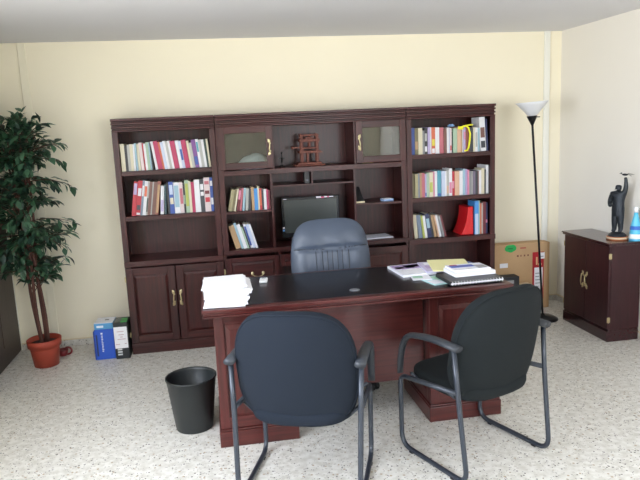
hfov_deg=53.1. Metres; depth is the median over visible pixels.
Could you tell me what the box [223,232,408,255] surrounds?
countertop
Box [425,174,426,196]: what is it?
book
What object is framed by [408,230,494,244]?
countertop
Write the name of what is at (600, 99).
wall
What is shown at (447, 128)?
book
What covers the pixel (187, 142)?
book
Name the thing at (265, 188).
book
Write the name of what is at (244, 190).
book
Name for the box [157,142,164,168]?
book
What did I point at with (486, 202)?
book
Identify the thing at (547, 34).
trim
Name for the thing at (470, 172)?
book
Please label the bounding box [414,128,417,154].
book
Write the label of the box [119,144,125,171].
book
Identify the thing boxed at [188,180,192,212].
book
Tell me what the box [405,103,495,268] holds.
bookcase
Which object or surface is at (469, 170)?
book
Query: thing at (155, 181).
book
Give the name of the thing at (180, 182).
book
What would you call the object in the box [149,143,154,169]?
book
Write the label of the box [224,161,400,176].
shelf
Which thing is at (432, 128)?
book
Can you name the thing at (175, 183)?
book
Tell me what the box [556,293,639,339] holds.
baseboard
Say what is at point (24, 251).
potted tree
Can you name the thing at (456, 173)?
book
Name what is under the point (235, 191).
book
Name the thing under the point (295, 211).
monitor
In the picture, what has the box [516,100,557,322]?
floor lamp
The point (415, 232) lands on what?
book
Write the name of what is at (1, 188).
trim
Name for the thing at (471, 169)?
book
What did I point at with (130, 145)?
book
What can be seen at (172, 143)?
book
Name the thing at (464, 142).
book
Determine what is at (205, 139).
book
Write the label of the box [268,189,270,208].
book
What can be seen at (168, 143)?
book
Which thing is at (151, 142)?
book
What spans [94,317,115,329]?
box
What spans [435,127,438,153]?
book
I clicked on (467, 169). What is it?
book
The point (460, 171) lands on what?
book
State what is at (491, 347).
chair
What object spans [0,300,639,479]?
floor
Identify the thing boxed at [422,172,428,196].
book
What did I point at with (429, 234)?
book
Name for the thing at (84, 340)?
baseboard
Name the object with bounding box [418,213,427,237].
book
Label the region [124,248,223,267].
countertop
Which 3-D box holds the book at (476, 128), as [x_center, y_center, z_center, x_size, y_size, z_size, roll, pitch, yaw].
[1.267,-0.837,5.331,0.020,0.195,0.178,-4,10,-9]
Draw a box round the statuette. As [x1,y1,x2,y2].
[606,172,630,240]
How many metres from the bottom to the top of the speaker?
0.088 m
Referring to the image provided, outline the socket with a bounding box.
[527,115,537,124]
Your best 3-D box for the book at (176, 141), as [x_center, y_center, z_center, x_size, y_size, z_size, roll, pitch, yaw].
[-1.089,-0.665,4.953,0.046,0.213,0.180,-4,10,-9]
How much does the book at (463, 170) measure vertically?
0.212 m
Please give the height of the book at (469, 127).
0.198 m
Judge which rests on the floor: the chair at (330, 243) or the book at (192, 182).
the chair at (330, 243)
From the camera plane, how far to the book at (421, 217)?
5.29 m
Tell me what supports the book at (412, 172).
on the bookcase at (474, 248)
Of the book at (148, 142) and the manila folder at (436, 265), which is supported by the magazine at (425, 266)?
the manila folder at (436, 265)
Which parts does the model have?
post, post, post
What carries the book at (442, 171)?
on the bookcase at (474, 248)
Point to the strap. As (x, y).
(463, 126)
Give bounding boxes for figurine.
[279,152,284,167]
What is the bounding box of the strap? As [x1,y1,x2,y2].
[458,124,472,151]
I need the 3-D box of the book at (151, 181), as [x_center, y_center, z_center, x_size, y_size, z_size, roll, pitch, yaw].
[-1.310,-0.331,4.965,0.061,0.255,0.181,-4,10,-9]
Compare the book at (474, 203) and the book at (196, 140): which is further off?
the book at (474, 203)
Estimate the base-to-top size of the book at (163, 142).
0.215 m
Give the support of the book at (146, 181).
on the bookcase at (168, 258)
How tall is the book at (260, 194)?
0.168 m
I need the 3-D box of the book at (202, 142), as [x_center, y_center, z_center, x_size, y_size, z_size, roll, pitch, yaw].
[-0.902,-0.677,4.981,0.036,0.211,0.178,-4,10,-9]
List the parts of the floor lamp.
lamp shade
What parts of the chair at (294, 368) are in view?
armrest, sled frame, backrest, seat, armrest, sled frame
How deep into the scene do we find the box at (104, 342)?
4.91 m
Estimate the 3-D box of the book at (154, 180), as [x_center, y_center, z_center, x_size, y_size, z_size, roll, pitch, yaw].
[-1.294,-0.330,4.962,0.049,0.253,0.159,-4,10,-9]
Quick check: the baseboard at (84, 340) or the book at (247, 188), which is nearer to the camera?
the book at (247, 188)
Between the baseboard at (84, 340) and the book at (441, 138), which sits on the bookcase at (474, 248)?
the book at (441, 138)
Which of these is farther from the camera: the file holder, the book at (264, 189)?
the file holder
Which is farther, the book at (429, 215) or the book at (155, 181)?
the book at (429, 215)
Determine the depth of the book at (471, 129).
5.25 m
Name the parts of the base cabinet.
door, handle, door, panel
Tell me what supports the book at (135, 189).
on the bookcase at (168, 258)
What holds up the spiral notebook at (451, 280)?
on the desk
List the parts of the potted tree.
pot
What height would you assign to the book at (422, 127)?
0.214 m
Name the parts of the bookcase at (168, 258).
panel, door, crown moulding, shelf, panel, shelf, handle, handle, door, panel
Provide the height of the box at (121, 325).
0.292 m
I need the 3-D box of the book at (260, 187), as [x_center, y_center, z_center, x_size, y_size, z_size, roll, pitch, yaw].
[-0.462,-0.334,5.101,0.015,0.165,0.141,-4,10,-9]
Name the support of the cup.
on the floor
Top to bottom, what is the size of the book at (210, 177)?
0.262 m
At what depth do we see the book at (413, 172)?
5.22 m
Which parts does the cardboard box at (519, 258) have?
red panel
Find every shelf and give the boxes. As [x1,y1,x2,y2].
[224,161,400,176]
[226,208,271,214]
[272,178,353,186]
[357,197,401,205]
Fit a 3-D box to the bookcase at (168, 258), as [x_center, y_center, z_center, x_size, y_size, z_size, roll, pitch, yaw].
[-1.158,-0.048,5.064,0.768,1.812,0.379,-4,10,-9]
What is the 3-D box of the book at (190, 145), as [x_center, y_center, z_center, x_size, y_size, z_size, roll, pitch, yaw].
[-0.991,-0.660,4.968,0.040,0.191,0.189,-4,10,-9]
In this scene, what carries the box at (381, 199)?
on the hutch
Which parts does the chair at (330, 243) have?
backrest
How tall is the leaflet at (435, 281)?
0.005 m
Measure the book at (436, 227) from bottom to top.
0.184 m
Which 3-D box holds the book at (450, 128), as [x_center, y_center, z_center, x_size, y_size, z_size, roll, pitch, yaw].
[1.048,-0.825,5.300,0.014,0.200,0.188,-4,10,-9]
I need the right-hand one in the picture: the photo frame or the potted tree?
the photo frame
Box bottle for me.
[629,207,639,240]
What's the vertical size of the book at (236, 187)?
0.176 m
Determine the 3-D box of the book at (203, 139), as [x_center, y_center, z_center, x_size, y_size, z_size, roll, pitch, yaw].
[-0.885,-0.678,4.983,0.030,0.210,0.184,-4,10,-9]
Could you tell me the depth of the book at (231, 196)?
4.99 m
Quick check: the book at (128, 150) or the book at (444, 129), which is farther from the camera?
the book at (444, 129)
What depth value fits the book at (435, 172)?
5.25 m
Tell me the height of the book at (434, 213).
0.184 m
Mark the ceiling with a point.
(21, 21)
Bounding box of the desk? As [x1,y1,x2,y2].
[201,264,513,447]
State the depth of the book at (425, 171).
5.25 m
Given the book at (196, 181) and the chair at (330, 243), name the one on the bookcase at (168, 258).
the book at (196, 181)
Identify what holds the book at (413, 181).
on the bookcase at (474, 248)
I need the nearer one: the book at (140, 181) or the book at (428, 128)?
the book at (140, 181)
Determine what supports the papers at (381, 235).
on the credenza
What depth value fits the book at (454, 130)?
5.21 m
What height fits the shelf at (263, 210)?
0.018 m
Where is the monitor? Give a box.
[281,194,339,237]
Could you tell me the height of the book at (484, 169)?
0.200 m
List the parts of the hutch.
panel, door, cloth cap, handle, crown moulding, handle, door, panel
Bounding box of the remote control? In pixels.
[259,277,267,282]
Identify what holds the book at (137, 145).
on the bookcase at (168, 258)
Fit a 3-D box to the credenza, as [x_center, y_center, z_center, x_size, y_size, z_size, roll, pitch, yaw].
[-0.022,0.386,5.332,1.500,0.765,0.385,-4,10,-9]
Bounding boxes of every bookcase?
[110,115,225,354]
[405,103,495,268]
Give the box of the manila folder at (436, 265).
[427,259,467,271]
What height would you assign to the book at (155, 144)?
0.216 m
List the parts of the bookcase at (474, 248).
panel, panel, crown moulding, shelf, shelf, panel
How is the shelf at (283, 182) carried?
attached to the hutch
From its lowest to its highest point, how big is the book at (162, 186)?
0.219 m
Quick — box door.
[0,188,21,373]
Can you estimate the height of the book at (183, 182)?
0.230 m
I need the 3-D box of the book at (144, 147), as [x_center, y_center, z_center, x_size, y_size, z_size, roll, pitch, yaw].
[-1.328,-0.639,4.906,0.023,0.200,0.169,-4,10,-9]
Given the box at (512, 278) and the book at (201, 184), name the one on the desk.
the box at (512, 278)
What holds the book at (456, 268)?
on the book at (491, 271)
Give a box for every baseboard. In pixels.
[22,294,555,349]
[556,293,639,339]
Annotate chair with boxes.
[223,311,374,479]
[291,218,379,390]
[397,284,550,479]
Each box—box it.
[93,329,115,359]
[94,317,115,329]
[113,316,132,358]
[380,198,392,200]
[495,240,549,306]
[500,274,518,285]
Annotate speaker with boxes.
[303,172,309,182]
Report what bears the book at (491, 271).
on the spiral notebook at (451, 280)
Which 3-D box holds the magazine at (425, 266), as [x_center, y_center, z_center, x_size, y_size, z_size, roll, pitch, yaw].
[0.725,0.163,3.941,0.200,0.009,0.270,-3,10,-3]
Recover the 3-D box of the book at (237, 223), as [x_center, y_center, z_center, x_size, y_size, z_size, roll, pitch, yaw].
[-0.627,-0.039,5.111,0.078,0.200,0.144,-4,10,-9]
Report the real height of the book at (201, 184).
0.250 m
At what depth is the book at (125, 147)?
4.80 m
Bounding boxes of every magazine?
[387,263,436,277]
[417,262,442,272]
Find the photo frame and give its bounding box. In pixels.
[356,187,364,202]
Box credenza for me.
[223,232,408,276]
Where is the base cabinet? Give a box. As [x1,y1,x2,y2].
[562,229,639,341]
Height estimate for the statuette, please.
0.500 m
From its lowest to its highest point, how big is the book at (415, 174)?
0.196 m
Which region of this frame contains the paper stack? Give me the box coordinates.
[201,274,252,308]
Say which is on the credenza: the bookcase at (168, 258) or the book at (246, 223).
the book at (246, 223)
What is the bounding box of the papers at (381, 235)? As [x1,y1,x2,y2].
[366,233,392,239]
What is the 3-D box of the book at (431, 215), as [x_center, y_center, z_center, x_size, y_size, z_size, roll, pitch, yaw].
[0.929,-0.130,5.395,0.053,0.189,0.175,-4,10,-9]
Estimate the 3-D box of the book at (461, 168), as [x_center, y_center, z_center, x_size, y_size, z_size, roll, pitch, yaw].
[1.195,-0.493,5.371,0.013,0.212,0.165,-4,10,-9]
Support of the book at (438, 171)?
on the bookcase at (474, 248)
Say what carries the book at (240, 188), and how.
on the hutch
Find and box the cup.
[60,346,72,356]
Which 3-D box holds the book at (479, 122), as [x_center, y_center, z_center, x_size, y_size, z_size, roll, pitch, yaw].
[1.321,-0.881,5.327,0.062,0.278,0.157,-4,10,-9]
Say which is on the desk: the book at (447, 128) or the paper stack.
the paper stack
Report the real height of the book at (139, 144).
0.209 m
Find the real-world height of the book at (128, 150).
0.198 m
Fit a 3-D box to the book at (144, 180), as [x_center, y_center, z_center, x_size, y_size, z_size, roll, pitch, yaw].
[-1.364,-0.333,4.952,0.058,0.269,0.164,-4,10,-9]
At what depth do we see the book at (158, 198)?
4.89 m
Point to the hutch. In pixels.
(357, 138)
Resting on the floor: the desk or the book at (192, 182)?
the desk
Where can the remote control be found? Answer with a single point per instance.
(265, 279)
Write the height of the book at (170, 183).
0.246 m
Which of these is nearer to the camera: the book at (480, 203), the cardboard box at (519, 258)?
the book at (480, 203)
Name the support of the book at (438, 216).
on the bookcase at (474, 248)
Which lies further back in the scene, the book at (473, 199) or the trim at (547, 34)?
the trim at (547, 34)
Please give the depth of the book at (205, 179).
4.95 m
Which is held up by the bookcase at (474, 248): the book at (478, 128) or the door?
the book at (478, 128)
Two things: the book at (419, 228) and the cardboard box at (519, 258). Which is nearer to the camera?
the book at (419, 228)
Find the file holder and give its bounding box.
[453,204,472,234]
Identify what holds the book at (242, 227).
on the credenza
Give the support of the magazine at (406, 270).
on the desk
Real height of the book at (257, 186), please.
0.185 m
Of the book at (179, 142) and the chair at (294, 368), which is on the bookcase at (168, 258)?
the book at (179, 142)
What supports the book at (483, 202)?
on the bookcase at (474, 248)
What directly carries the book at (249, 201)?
on the hutch
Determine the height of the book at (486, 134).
0.260 m
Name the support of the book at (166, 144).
on the bookcase at (168, 258)
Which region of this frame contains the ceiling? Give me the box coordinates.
[0,0,639,42]
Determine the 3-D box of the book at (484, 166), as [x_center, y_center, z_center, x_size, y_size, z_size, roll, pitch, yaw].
[1.373,-0.519,5.404,0.023,0.236,0.179,-4,10,-9]
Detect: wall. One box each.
[0,31,561,342]
[557,8,639,330]
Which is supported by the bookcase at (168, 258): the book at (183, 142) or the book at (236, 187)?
the book at (183, 142)
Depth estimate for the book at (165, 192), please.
4.91 m
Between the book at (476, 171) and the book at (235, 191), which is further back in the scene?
the book at (476, 171)
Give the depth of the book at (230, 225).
5.05 m
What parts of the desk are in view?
modesty panel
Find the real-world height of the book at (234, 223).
0.212 m
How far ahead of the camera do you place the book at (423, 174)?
5.24 m
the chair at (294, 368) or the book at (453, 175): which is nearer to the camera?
the chair at (294, 368)
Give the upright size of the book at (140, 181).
0.270 m
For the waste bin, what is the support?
on the floor
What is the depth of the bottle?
4.69 m
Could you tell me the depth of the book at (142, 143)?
4.83 m
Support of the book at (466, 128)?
on the bookcase at (474, 248)
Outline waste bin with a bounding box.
[165,366,216,434]
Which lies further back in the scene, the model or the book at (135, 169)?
the model
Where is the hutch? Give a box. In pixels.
[214,107,407,250]
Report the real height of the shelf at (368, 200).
0.018 m
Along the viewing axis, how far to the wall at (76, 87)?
5.24 m
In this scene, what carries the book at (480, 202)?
on the bookcase at (474, 248)
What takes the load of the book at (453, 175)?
on the bookcase at (474, 248)
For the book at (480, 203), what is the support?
on the bookcase at (474, 248)
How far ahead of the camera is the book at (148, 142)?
4.83 m
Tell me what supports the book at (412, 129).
on the bookcase at (474, 248)
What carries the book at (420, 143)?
on the bookcase at (474, 248)
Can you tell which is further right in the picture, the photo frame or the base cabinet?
the base cabinet
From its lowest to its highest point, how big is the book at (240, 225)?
0.177 m
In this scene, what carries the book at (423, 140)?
on the bookcase at (474, 248)
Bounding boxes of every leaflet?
[410,274,431,280]
[422,275,446,285]
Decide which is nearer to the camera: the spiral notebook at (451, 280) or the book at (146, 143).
the spiral notebook at (451, 280)
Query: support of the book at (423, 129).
on the bookcase at (474, 248)
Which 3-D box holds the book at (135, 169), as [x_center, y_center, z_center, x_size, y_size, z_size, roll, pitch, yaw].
[-1.408,-0.630,4.880,0.012,0.198,0.142,-4,10,-9]
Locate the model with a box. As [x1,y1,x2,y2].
[291,133,324,166]
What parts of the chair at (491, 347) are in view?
armrest, sled frame, seat, backrest, sled frame, armrest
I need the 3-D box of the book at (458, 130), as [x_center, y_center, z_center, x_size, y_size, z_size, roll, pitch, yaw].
[1.120,-0.829,5.290,0.030,0.205,0.151,-4,10,-9]
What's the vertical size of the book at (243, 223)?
0.198 m
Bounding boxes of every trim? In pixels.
[1,188,22,350]
[16,43,58,333]
[541,31,550,240]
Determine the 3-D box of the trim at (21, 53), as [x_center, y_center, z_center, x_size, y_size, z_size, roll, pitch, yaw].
[-2.224,-0.309,5.072,0.062,2.418,0.014,-4,10,-9]
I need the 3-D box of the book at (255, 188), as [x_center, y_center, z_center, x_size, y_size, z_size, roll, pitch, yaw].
[-0.513,-0.332,5.088,0.027,0.170,0.157,-4,10,-9]
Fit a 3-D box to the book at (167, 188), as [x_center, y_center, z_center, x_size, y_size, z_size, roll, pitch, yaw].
[-1.177,-0.330,4.986,0.017,0.235,0.160,-4,10,-9]
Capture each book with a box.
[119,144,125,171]
[124,146,128,170]
[127,144,130,170]
[129,144,134,170]
[132,144,136,170]
[132,180,137,215]
[134,143,138,170]
[136,144,141,170]
[136,179,143,215]
[138,142,144,170]
[140,179,146,215]
[142,143,145,169]
[143,143,147,169]
[143,180,148,214]
[145,142,150,169]
[146,179,150,214]
[147,180,152,214]
[148,142,152,169]
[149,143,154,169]
[150,141,157,169]
[150,180,154,214]
[152,180,157,214]
[153,141,162,169]
[155,180,161,214]
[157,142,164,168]
[159,142,167,168]
[161,185,164,213]
[162,141,169,168]
[164,183,167,213]
[165,141,172,168]
[166,182,170,213]
[167,140,174,168]
[168,181,174,213]
[169,140,179,168]
[173,181,180,212]
[175,140,182,167]
[178,141,185,167]
[179,181,184,212]
[180,139,189,167]
[182,182,186,212]
[184,179,189,212]
[186,140,192,167]
[188,143,194,167]
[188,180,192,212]
[191,139,199,167]
[191,181,195,211]
[194,179,200,211]
[195,139,201,166]
[198,140,204,166]
[199,178,205,211]
[201,139,206,166]
[203,139,208,166]
[203,177,210,211]
[205,139,210,166]
[209,176,213,210]
[228,188,234,211]
[228,222,240,248]
[232,188,236,210]
[232,220,243,248]
[234,187,238,210]
[236,186,241,210]
[236,222,246,248]
[240,186,243,210]
[240,225,248,247]
[242,187,245,210]
[242,222,252,247]
[242,227,250,247]
[245,187,248,209]
[245,222,255,247]
[248,187,250,209]
[248,222,257,247]
[250,186,254,209]
[254,187,257,209]
[256,185,259,209]
[259,187,261,209]
[260,187,263,208]
[263,188,266,208]
[265,188,268,208]
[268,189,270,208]
[411,128,414,154]
[412,172,421,197]
[412,173,414,197]
[413,172,419,197]
[413,212,422,237]
[413,214,417,238]
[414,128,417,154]
[414,173,417,197]
[418,128,422,154]
[418,211,431,237]
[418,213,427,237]
[420,172,424,197]
[420,215,424,237]
[422,127,431,153]
[422,128,427,153]
[422,131,424,153]
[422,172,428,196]
[423,127,429,153]
[423,171,432,196]
[425,171,434,196]
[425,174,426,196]
[428,170,436,196]
[428,213,436,236]
[429,213,439,236]
[429,215,433,236]
[430,213,441,235]
[431,127,434,153]
[433,169,440,196]
[433,213,444,236]
[434,213,446,235]
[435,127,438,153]
[439,127,443,152]
[440,169,448,195]
[441,170,444,195]
[442,168,451,195]
[443,128,446,152]
[443,268,494,277]
[444,127,449,152]
[445,171,446,195]
[445,262,490,272]
[447,128,448,152]
[450,127,460,152]
[450,128,451,152]
[452,128,456,152]
[452,170,458,194]
[452,171,454,195]
[455,168,464,194]
[456,170,462,194]
[461,168,466,194]
[463,127,465,151]
[465,127,468,151]
[467,169,468,194]
[468,199,478,233]
[469,127,474,151]
[469,128,472,151]
[469,170,474,193]
[469,171,471,194]
[471,117,485,150]
[471,169,480,193]
[472,170,477,193]
[473,199,479,233]
[474,167,483,193]
[475,127,477,151]
[477,164,487,192]
[478,128,479,150]
[480,200,485,233]
[480,202,482,233]
[480,203,481,233]
[484,169,485,193]
[485,119,487,150]
[486,202,487,232]
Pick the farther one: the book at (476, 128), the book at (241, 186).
the book at (476, 128)
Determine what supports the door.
in the wall
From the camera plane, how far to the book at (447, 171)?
5.27 m
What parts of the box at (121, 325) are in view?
white panel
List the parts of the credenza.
panel, drawer, panel, pencil drawer, panel, door, panel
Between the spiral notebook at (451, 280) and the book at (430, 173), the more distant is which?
the book at (430, 173)
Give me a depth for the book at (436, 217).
5.32 m
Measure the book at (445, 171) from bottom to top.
0.206 m
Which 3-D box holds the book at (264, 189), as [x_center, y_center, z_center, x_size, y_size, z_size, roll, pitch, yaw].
[-0.445,-0.332,5.109,0.020,0.158,0.171,-4,10,-9]
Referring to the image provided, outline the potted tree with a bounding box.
[0,106,79,368]
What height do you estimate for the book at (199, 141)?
0.211 m
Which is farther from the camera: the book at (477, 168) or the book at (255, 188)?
the book at (477, 168)
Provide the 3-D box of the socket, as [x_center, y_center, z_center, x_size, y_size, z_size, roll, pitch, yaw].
[1.699,-0.959,5.133,0.084,0.075,0.084,-4,10,-9]
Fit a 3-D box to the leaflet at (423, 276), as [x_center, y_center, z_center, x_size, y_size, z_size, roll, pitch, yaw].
[0.587,0.216,3.751,0.110,0.004,0.150,-3,10,-1]
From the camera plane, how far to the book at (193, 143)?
4.89 m
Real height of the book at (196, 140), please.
0.217 m
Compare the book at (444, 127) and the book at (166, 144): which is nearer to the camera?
the book at (166, 144)
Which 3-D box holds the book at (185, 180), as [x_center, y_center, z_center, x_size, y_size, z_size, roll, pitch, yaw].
[-1.036,-0.348,5.006,0.029,0.250,0.158,-4,10,-9]
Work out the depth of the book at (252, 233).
5.06 m
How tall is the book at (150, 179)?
0.261 m
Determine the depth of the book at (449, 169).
5.27 m
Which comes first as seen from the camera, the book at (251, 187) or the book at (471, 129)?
the book at (251, 187)
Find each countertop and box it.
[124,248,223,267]
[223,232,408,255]
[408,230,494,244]
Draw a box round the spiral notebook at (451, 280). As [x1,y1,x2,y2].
[436,273,502,285]
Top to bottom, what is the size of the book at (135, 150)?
0.205 m

